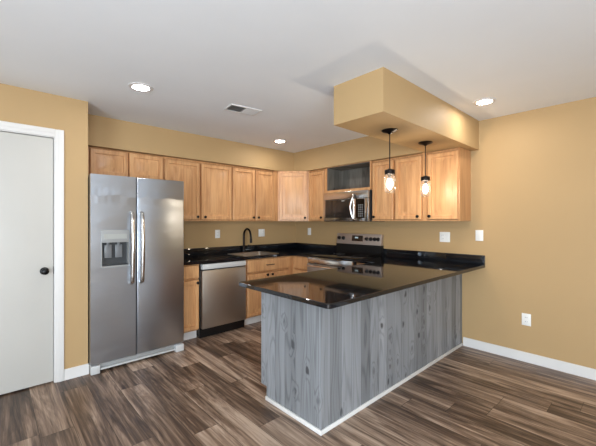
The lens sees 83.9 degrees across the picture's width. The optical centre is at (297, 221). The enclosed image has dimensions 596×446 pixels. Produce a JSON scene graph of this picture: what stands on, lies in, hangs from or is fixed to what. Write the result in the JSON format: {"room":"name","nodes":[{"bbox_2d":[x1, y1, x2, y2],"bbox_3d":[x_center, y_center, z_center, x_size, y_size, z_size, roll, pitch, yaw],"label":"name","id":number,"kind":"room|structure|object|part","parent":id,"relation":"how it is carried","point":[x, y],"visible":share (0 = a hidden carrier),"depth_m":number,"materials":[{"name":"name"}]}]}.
{"room":"kitchen","nodes":[
{"label":"kitchen","id":0,"kind":"room"},
{"bbox_2d":[0,83,87,368],"bbox_3d":[-3.475,0.144,2.182,3.411,2.440,1.000,0,0,-43],"label":"wall","id":1,"kind":"structure","parent":0,"point":[19,105],"depth_m":2.88,"materials":[{"name":"beige paint"}]},
{"bbox_2d":[0,121,63,394],"bbox_3d":[-2.382,0.291,2.548,0.950,2.145,0.173,0,0,-43],"label":"door","id":2,"kind":"structure","parent":1,"relation":"in","point":[31,157],"depth_m":2.71,"materials":[{"name":"white paint"}]},
{"bbox_3d":[-2.096,0.412,2.744,0.062,0.062,0.071,0,0,-43],"label":"knob","id":3,"kind":"part","parent":2,"relation":"part of","materials":[{"name":"black metal"}]},
{"bbox_2d":[64,363,88,380],"bbox_3d":[-1.942,1.318,2.909,0.181,0.092,0.013,0,0,-43],"label":"baseboard","id":4,"kind":"structure","parent":1,"relation":"attached to","point":[81,370],"depth_m":2.90,"materials":[{"name":"white paint"}]},
{"bbox_2d":[184,221,294,248],"bbox_3d":[-1.257,0.144,4.643,3.429,2.440,0.120,0,0,-43],"label":"wall","id":5,"kind":"structure","parent":0,"point":[197,234],"depth_m":4.86,"materials":[{"name":"beige paint"}]},
{"bbox_2d":[88,147,162,179],"bbox_3d":[-1.969,-0.615,3.681,0.832,0.298,0.323,0,0,-43],"label":"upper cabinet","id":6,"kind":"object","parent":5,"relation":"attached to","point":[100,160],"visible":0.71,"depth_m":3.56,"materials":[{"name":"brown wood"}]},
{"bbox_3d":[-1.982,-0.612,3.482,0.355,0.268,0.048,0,0,-43],"label":"door","id":7,"kind":"part","parent":6,"relation":"part of","materials":[{"name":"brown wood"}]},
{"bbox_3d":[-1.710,-0.612,3.733,0.359,0.268,0.048,0,0,-43],"label":"door","id":8,"kind":"part","parent":6,"relation":"part of","materials":[{"name":"brown wood"}]},
{"bbox_2d":[163,156,231,220],"bbox_3d":[-1.317,-0.386,4.262,0.908,0.757,0.354,0,0,-43],"label":"upper cabinet","id":9,"kind":"object","parent":5,"relation":"attached to","point":[207,186],"visible":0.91,"depth_m":4.19,"materials":[{"name":"brown wood"}]},
{"bbox_3d":[-1.401,-0.378,4.019,0.431,0.709,0.048,0,0,-43],"label":"door","id":10,"kind":"part","parent":9,"relation":"part of","materials":[{"name":"brown wood"}]},
{"bbox_3d":[-1.066,-0.378,4.328,0.433,0.709,0.048,0,0,-43],"label":"door","id":11,"kind":"part","parent":9,"relation":"part of","materials":[{"name":"brown wood"}]},
{"bbox_2d":[215,230,219,237],"bbox_3d":[-1.132,0.174,4.670,0.076,0.116,0.009,0,0,-43],"label":"wall outlet","id":12,"kind":"object","parent":5,"relation":"attached to","point":[217,232],"visible":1,"depth_m":4.67,"materials":[{"name":"white plastic"}]},
{"bbox_2d":[230,165,277,220],"bbox_3d":[-0.687,-0.386,4.844,0.802,0.757,0.354,0,0,-43],"label":"upper cabinet","id":13,"kind":"object","parent":5,"relation":"attached to","point":[254,191],"visible":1,"depth_m":4.71,"materials":[{"name":"brown wood"}]},
{"bbox_3d":[-0.760,-0.378,4.611,0.360,0.709,0.048,0,0,-43],"label":"door","id":14,"kind":"part","parent":13,"relation":"part of","materials":[{"name":"brown wood"}]},
{"bbox_3d":[-0.494,-0.378,4.857,0.329,0.709,0.048,0,0,-43],"label":"door","id":15,"kind":"part","parent":13,"relation":"part of","materials":[{"name":"brown wood"}]},
{"bbox_2d":[184,242,335,256],"bbox_3d":[-0.570,0.407,4.537,2.323,0.100,0.966,0,0,-43],"label":"backsplash","id":16,"kind":"structure","parent":5,"relation":"attached to","point":[262,247],"depth_m":5.05,"materials":[{"name":"black stone"}]},
{"bbox_2d":[258,229,264,236],"bbox_3d":[-0.569,0.176,5.191,0.118,0.116,0.009,0,0,-43],"label":"wall switch","id":17,"kind":"object","parent":5,"relation":"attached to","point":[261,232],"visible":1,"depth_m":5.19,"materials":[{"name":"white plastic"}]},
{"bbox_2d":[278,171,308,220],"bbox_3d":[-0.061,-0.386,5.229,0.634,0.757,0.639,0,0,-43],"label":"upper cabinet","id":18,"kind":"object","parent":5,"relation":"attached to","point":[293,186],"visible":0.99,"depth_m":5.00,"materials":[{"name":"brown wood"}]},
{"bbox_2d":[0,0,595,152],"bbox_3d":[-0.161,-1.136,0.945,6.840,0.120,7.040,0,0,-43],"label":"ceiling","id":19,"kind":"structure","parent":0,"point":[285,60],"depth_m":2.15,"materials":[{"name":"paint"}]},
{"bbox_2d":[128,82,152,91],"bbox_3d":[-1.256,-1.071,2.649,0.180,0.008,0.180,0,0,-43],"label":"recessed light","id":20,"kind":"object","parent":19,"relation":"in","point":[141,87],"visible":1,"depth_m":2.64,"materials":[{"name":"white paint"}]},
{"bbox_2d":[224,104,261,115],"bbox_3d":[-0.529,-1.069,3.185,0.320,0.013,0.184,0,0,-35],"label":"ceiling vent","id":21,"kind":"object","parent":19,"relation":"in","point":[232,107],"visible":1,"depth_m":3.18,"materials":[{"name":"white metal"}]},
{"bbox_2d":[88,114,424,170],"bbox_3d":[-0.381,-0.921,3.696,3.189,0.310,2.460,0,0,-43],"label":"soffit","id":22,"kind":"structure","parent":19,"relation":"attached to","point":[103,132],"depth_m":4.13,"materials":[{"name":"beige paint"}]},
{"bbox_2d":[273,139,286,142],"bbox_3d":[-0.241,-1.071,4.425,0.180,0.008,0.180,0,0,-43],"label":"recessed light","id":23,"kind":"object","parent":19,"relation":"in","point":[278,140],"visible":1,"depth_m":4.43,"materials":[{"name":"white paint"}]},
{"bbox_2d":[334,67,478,152],"bbox_3d":[1.109,-0.921,3.088,1.825,0.310,0.455,0,0,-43],"label":"soffit","id":24,"kind":"structure","parent":19,"relation":"attached to","point":[372,102],"depth_m":2.62,"materials":[{"name":"beige paint"}]},
{"bbox_2d":[382,128,397,186],"bbox_3d":[0.769,-0.503,2.778,0.134,0.525,0.134,0,0,-43],"label":"pendant lamp","id":25,"kind":"object","parent":24,"relation":"hanging from","point":[389,172],"visible":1,"depth_m":2.76,"materials":[{"name":"brown metal"}]},
{"bbox_3d":[0.769,-0.586,2.778,0.008,0.300,0.008,0,0,-20],"label":"rod","id":26,"kind":"part","parent":25,"relation":"part of","materials":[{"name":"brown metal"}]},
{"bbox_3d":[0.769,-0.323,2.778,0.052,0.073,0.052,0,0,-43],"label":"bulb","id":27,"kind":"part","parent":25,"relation":"part of","materials":[{"name":"white glass"}]},
{"bbox_2d":[418,141,432,193],"bbox_3d":[1.232,-0.503,3.206,0.134,0.525,0.134,0,0,-43],"label":"pendant lamp","id":28,"kind":"object","parent":24,"relation":"hanging from","point":[425,178],"visible":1,"depth_m":3.19,"materials":[{"name":"brown metal"}]},
{"bbox_3d":[1.232,-0.323,3.206,0.052,0.073,0.052,0,0,-43],"label":"bulb","id":29,"kind":"part","parent":28,"relation":"part of","materials":[{"name":"white glass"}]},
{"bbox_2d":[473,98,495,105],"bbox_3d":[1.670,-1.071,2.969,0.180,0.008,0.180,0,0,-43],"label":"recessed light","id":30,"kind":"object","parent":19,"relation":"in","point":[485,101],"visible":1,"depth_m":2.96,"materials":[{"name":"white paint"}]},
{"bbox_2d":[0,321,595,445],"bbox_3d":[-0.161,1.424,0.945,6.840,0.120,7.040,0,0,-43],"label":"floor","id":31,"kind":"structure","parent":0,"point":[210,392],"depth_m":2.41,"materials":[{"name":"brown wood"}]},
{"bbox_2d":[88,173,183,375],"bbox_3d":[-1.749,0.469,3.467,0.855,1.790,0.819,0,0,-43],"label":"refrigerator","id":32,"kind":"object","parent":31,"relation":"on","point":[136,225],"visible":0.98,"depth_m":3.17,"materials":[{"name":"grey metal"}]},
{"bbox_3d":[-1.720,0.426,3.082,0.376,1.705,0.066,0,0,-43],"label":"freezer door","id":33,"kind":"part","parent":32,"relation":"part of","materials":[{"name":"silver metal"}]},
{"bbox_3d":[-1.564,0.249,3.132,0.035,0.702,0.074,0,0,-43],"label":"handle","id":34,"kind":"part","parent":32,"relation":"part of","materials":[{"name":"silver metal"}]},
{"bbox_3d":[-1.536,1.335,3.236,0.715,0.014,0.018,0,0,-43],"label":"kick rail","id":35,"kind":"part","parent":32,"relation":"part of","materials":[{"name":"grey plastic"}]},
{"bbox_3d":[-1.498,0.249,3.192,0.035,0.702,0.074,0,0,-43],"label":"handle","id":36,"kind":"part","parent":32,"relation":"part of","materials":[{"name":"silver metal"}]},
{"bbox_3d":[-1.402,0.426,3.375,0.470,1.705,0.068,0,0,-43],"label":"fridge door","id":37,"kind":"part","parent":32,"relation":"part of","materials":[{"name":"silver metal"}]},
{"bbox_2d":[184,264,198,339],"bbox_3d":[-1.429,0.926,3.957,0.269,0.876,0.647,0,0,-43],"label":"base cabinet","id":38,"kind":"object","parent":31,"relation":"on","point":[191,272],"visible":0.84,"depth_m":3.78,"materials":[{"name":"brown wood"}]},
{"bbox_3d":[-1.248,0.576,3.759,0.248,0.147,0.049,0,0,-43],"label":"drawer","id":39,"kind":"part","parent":38,"relation":"part of","materials":[{"name":"brown wood"}]},
{"bbox_3d":[-1.248,0.956,3.760,0.248,0.567,0.048,0,0,-43],"label":"door","id":40,"kind":"part","parent":38,"relation":"part of","materials":[{"name":"brown wood"}]},
{"bbox_2d":[196,260,245,337],"bbox_3d":[-1.089,0.927,4.256,0.621,0.871,0.616,0,0,-43],"label":"dishwasher","id":41,"kind":"object","parent":31,"relation":"on","point":[222,302],"visible":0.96,"depth_m":4.01,"materials":[{"name":"grey metal"}]},
{"bbox_3d":[-0.932,1.308,4.085,0.617,0.109,0.030,0,0,-43],"label":"kick plate","id":42,"kind":"part","parent":41,"relation":"part of","materials":[{"name":"black plastic"}]},
{"bbox_2d":[244,255,292,324],"bbox_3d":[-0.564,0.926,4.756,0.816,0.876,0.650,0,0,-43],"label":"base cabinet","id":43,"kind":"object","parent":31,"relation":"on","point":[260,268],"visible":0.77,"depth_m":4.42,"materials":[{"name":"brown wood"}]},
{"bbox_3d":[-0.539,0.964,4.415,0.342,0.551,0.048,0,0,-43],"label":"door","id":44,"kind":"part","parent":43,"relation":"part of","materials":[{"name":"brown wood"}]},
{"bbox_2d":[184,242,335,264],"bbox_3d":[-0.570,0.422,4.537,2.323,0.130,0.966,0,0,-43],"label":"countertop","id":45,"kind":"structure","parent":43,"relation":"on","point":[192,256],"depth_m":4.75,"materials":[{"name":"black stone"}]},
{"bbox_2d":[242,228,251,251],"bbox_3d":[-0.744,0.275,4.836,0.114,0.363,0.216,0,0,-21],"label":"faucet","id":46,"kind":"object","parent":45,"relation":"on","point":[248,229],"visible":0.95,"depth_m":4.88,"materials":[{"name":"black metal"}]},
{"bbox_2d":[229,251,278,255],"bbox_3d":[-0.633,0.549,4.702,0.599,0.195,0.466,0,0,-43],"label":"sink","id":47,"kind":"object","parent":45,"relation":"in","point":[256,253],"visible":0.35,"depth_m":4.86,"materials":[{"name":"silver metal"}]},
{"bbox_3d":[-0.406,0.583,4.537,0.704,0.162,0.049,0,0,-43],"label":"drawer","id":48,"kind":"part","parent":43,"relation":"part of","materials":[{"name":"brown wood"}]},
{"bbox_3d":[-0.274,0.964,4.660,0.342,0.551,0.048,0,0,-43],"label":"door","id":49,"kind":"part","parent":43,"relation":"part of","materials":[{"name":"brown wood"}]},
{"bbox_2d":[293,256,308,273],"bbox_3d":[0.247,0.926,4.885,0.647,0.876,0.364,0,0,-43],"label":"base cabinet","id":50,"kind":"object","parent":31,"relation":"on","point":[299,262],"visible":0.06,"depth_m":4.70,"materials":[{"name":"brown wood"}]},
{"bbox_3d":[0.066,0.964,4.686,0.048,0.551,0.296,0,0,-43],"label":"door","id":51,"kind":"part","parent":50,"relation":"part of","materials":[{"name":"brown wood"}]},
{"bbox_3d":[0.066,0.583,4.685,0.049,0.162,0.296,0,0,-43],"label":"drawer","id":52,"kind":"part","parent":50,"relation":"part of","materials":[{"name":"brown wood"}]},
{"bbox_2d":[306,233,383,271],"bbox_3d":[0.611,0.752,4.435,0.727,1.163,0.774,0,0,-43],"label":"range","id":53,"kind":"object","parent":31,"relation":"on","point":[349,247],"visible":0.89,"depth_m":4.45,"materials":[{"name":"grey metal"}]},
{"bbox_3d":[0.363,0.589,4.206,0.052,0.026,0.678,0,0,-43],"label":"handle","id":54,"kind":"part","parent":53,"relation":"part of","materials":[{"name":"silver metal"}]},
{"bbox_3d":[0.397,0.834,4.238,0.040,0.540,0.766,0,0,-43],"label":"oven door","id":55,"kind":"part","parent":53,"relation":"part of","materials":[{"name":"silver metal"}]},
{"bbox_3d":[0.400,0.514,4.240,0.032,0.080,0.766,0,0,-43],"label":"trim","id":56,"kind":"part","parent":53,"relation":"part of","materials":[{"name":"silver metal"}]},
{"bbox_2d":[308,252,380,260],"bbox_3d":[0.611,0.461,4.436,0.583,0.020,0.774,0,0,-43],"label":"cooktop","id":57,"kind":"object","parent":53,"relation":"in","point":[333,256],"depth_m":4.40,"materials":[{"name":"black glass"}]},
{"bbox_3d":[0.854,0.248,4.655,0.070,0.154,0.762,0,0,-43],"label":"control panel","id":58,"kind":"part","parent":53,"relation":"part of","materials":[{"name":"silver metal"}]},
{"bbox_2d":[261,274,462,435],"bbox_3d":[0.757,0.926,3.128,2.283,0.876,0.671,0,0,-43],"label":"kitchen peninsula","id":59,"kind":"object","parent":31,"relation":"on","point":[320,367],"visible":0.87,"depth_m":2.46,"materials":[{"name":"grey wood"}]},
{"bbox_3d":[-0.070,0.925,2.371,0.016,0.875,0.624,0,0,-43],"label":"panel","id":60,"kind":"part","parent":59,"relation":"part of","materials":[{"name":"grey wood"}]},
{"bbox_2d":[239,249,484,308],"bbox_3d":[0.658,0.422,3.111,2.455,0.130,1.225,0,0,-43],"label":"countertop","id":61,"kind":"structure","parent":59,"relation":"on","point":[396,270],"depth_m":2.71,"materials":[{"name":"black stone"}]},
{"bbox_3d":[0.781,1.350,3.091,2.270,0.028,0.584,0,0,-43],"label":"shoe molding","id":62,"kind":"part","parent":59,"relation":"part of","materials":[{"name":"white paint"}]},
{"bbox_3d":[0.975,0.925,2.901,2.270,0.875,0.016,0,0,-43],"label":"long panel","id":63,"kind":"part","parent":59,"relation":"part of","materials":[{"name":"grey wood"}]},
{"bbox_2d":[295,97,595,368],"bbox_3d":[2.348,0.144,3.181,0.120,2.440,6.920,0,0,-43],"label":"wall","id":64,"kind":"structure","parent":0,"point":[533,172],"depth_m":3.21,"materials":[{"name":"beige paint"}]},
{"bbox_2d":[309,168,325,220],"bbox_3d":[0.380,-0.386,4.957,0.354,0.757,0.362,0,0,-43],"label":"upper cabinet","id":65,"kind":"object","parent":64,"relation":"attached to","point":[317,178],"visible":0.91,"depth_m":4.86,"materials":[{"name":"brown wood"}]},
{"bbox_2d":[326,161,372,192],"bbox_3d":[0.776,-0.584,4.553,0.322,0.360,0.765,0,0,-43],"label":"open shelf","id":66,"kind":"object","parent":64,"relation":"attached to","point":[356,176],"visible":0.58,"depth_m":4.71,"materials":[{"name":"brown wood"}]},
{"bbox_2d":[324,190,384,221],"bbox_3d":[0.737,-0.200,4.513,0.432,0.397,0.753,0,0,-43],"label":"microwave","id":67,"kind":"object","parent":64,"relation":"attached to","point":[349,206],"visible":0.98,"depth_m":4.36,"materials":[{"name":"grey metal"}]},
{"bbox_3d":[0.556,-0.152,4.500,0.030,0.294,0.528,0,0,-43],"label":"door","id":68,"kind":"part","parent":67,"relation":"part of","materials":[{"name":"black glass"}]},
{"bbox_3d":[0.699,-0.183,4.279,0.075,0.358,0.036,0,0,-9],"label":"handle","id":69,"kind":"part","parent":67,"relation":"part of","materials":[{"name":"silver metal"}]},
{"bbox_3d":[0.796,-0.152,4.241,0.030,0.294,0.174,0,0,-43],"label":"control panel","id":70,"kind":"part","parent":67,"relation":"part of","materials":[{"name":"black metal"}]},
{"bbox_2d":[372,158,395,220],"bbox_3d":[1.134,-0.386,4.142,0.354,0.757,0.321,0,0,-43],"label":"upper cabinet","id":71,"kind":"object","parent":64,"relation":"attached to","point":[383,197],"visible":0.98,"depth_m":4.04,"materials":[{"name":"brown wood"}]},
{"bbox_2d":[395,147,470,220],"bbox_3d":[1.496,-0.386,3.751,0.354,0.757,0.740,0,0,-43],"label":"upper cabinet","id":72,"kind":"object","parent":64,"relation":"attached to","point":[447,197],"visible":0.97,"depth_m":3.57,"materials":[{"name":"brown wood"}]},
{"bbox_3d":[1.273,-0.378,3.812,0.048,0.709,0.320,0,0,-43],"label":"door","id":73,"kind":"part","parent":72,"relation":"part of","materials":[{"name":"brown wood"}]},
{"bbox_3d":[1.540,-0.378,3.524,0.048,0.709,0.324,0,0,-43],"label":"door","id":74,"kind":"part","parent":72,"relation":"part of","materials":[{"name":"brown wood"}]},
{"bbox_2d":[383,249,484,264],"bbox_3d":[1.552,0.407,3.937,0.020,0.100,1.225,0,0,-43],"label":"backsplash","id":75,"kind":"structure","parent":64,"relation":"attached to","point":[423,255],"depth_m":3.85,"materials":[{"name":"black stone"}]},
{"bbox_2d":[440,232,449,241],"bbox_3d":[1.684,0.177,3.803,0.009,0.116,0.118,0,0,-43],"label":"wall outlet","id":76,"kind":"object","parent":64,"relation":"attached to","point":[444,236],"visible":1,"depth_m":3.80,"materials":[{"name":"white plastic"}]},
{"bbox_2d":[476,230,482,240],"bbox_3d":[1.935,0.148,3.535,0.006,0.116,0.076,0,0,-43],"label":"wall plate","id":77,"kind":"object","parent":64,"relation":"attached to","point":[479,233],"visible":1,"depth_m":3.53,"materials":[{"name":"white plastic"}]},
{"bbox_2d":[522,313,530,325],"bbox_3d":[2.221,0.953,3.223,0.008,0.116,0.076,0,0,-43],"label":"wall outlet","id":78,"kind":"object","parent":64,"relation":"attached to","point":[526,318],"visible":1,"depth_m":3.22,"materials":[{"name":"white plastic"}]},
{"bbox_2d":[463,337,595,379],"bbox_3d":[3.193,1.318,2.167,0.014,0.092,4.043,0,0,-43],"label":"baseboard","id":79,"kind":"structure","parent":64,"relation":"attached to","point":[590,373],"depth_m":3.17,"materials":[{"name":"white paint"}]}
]}

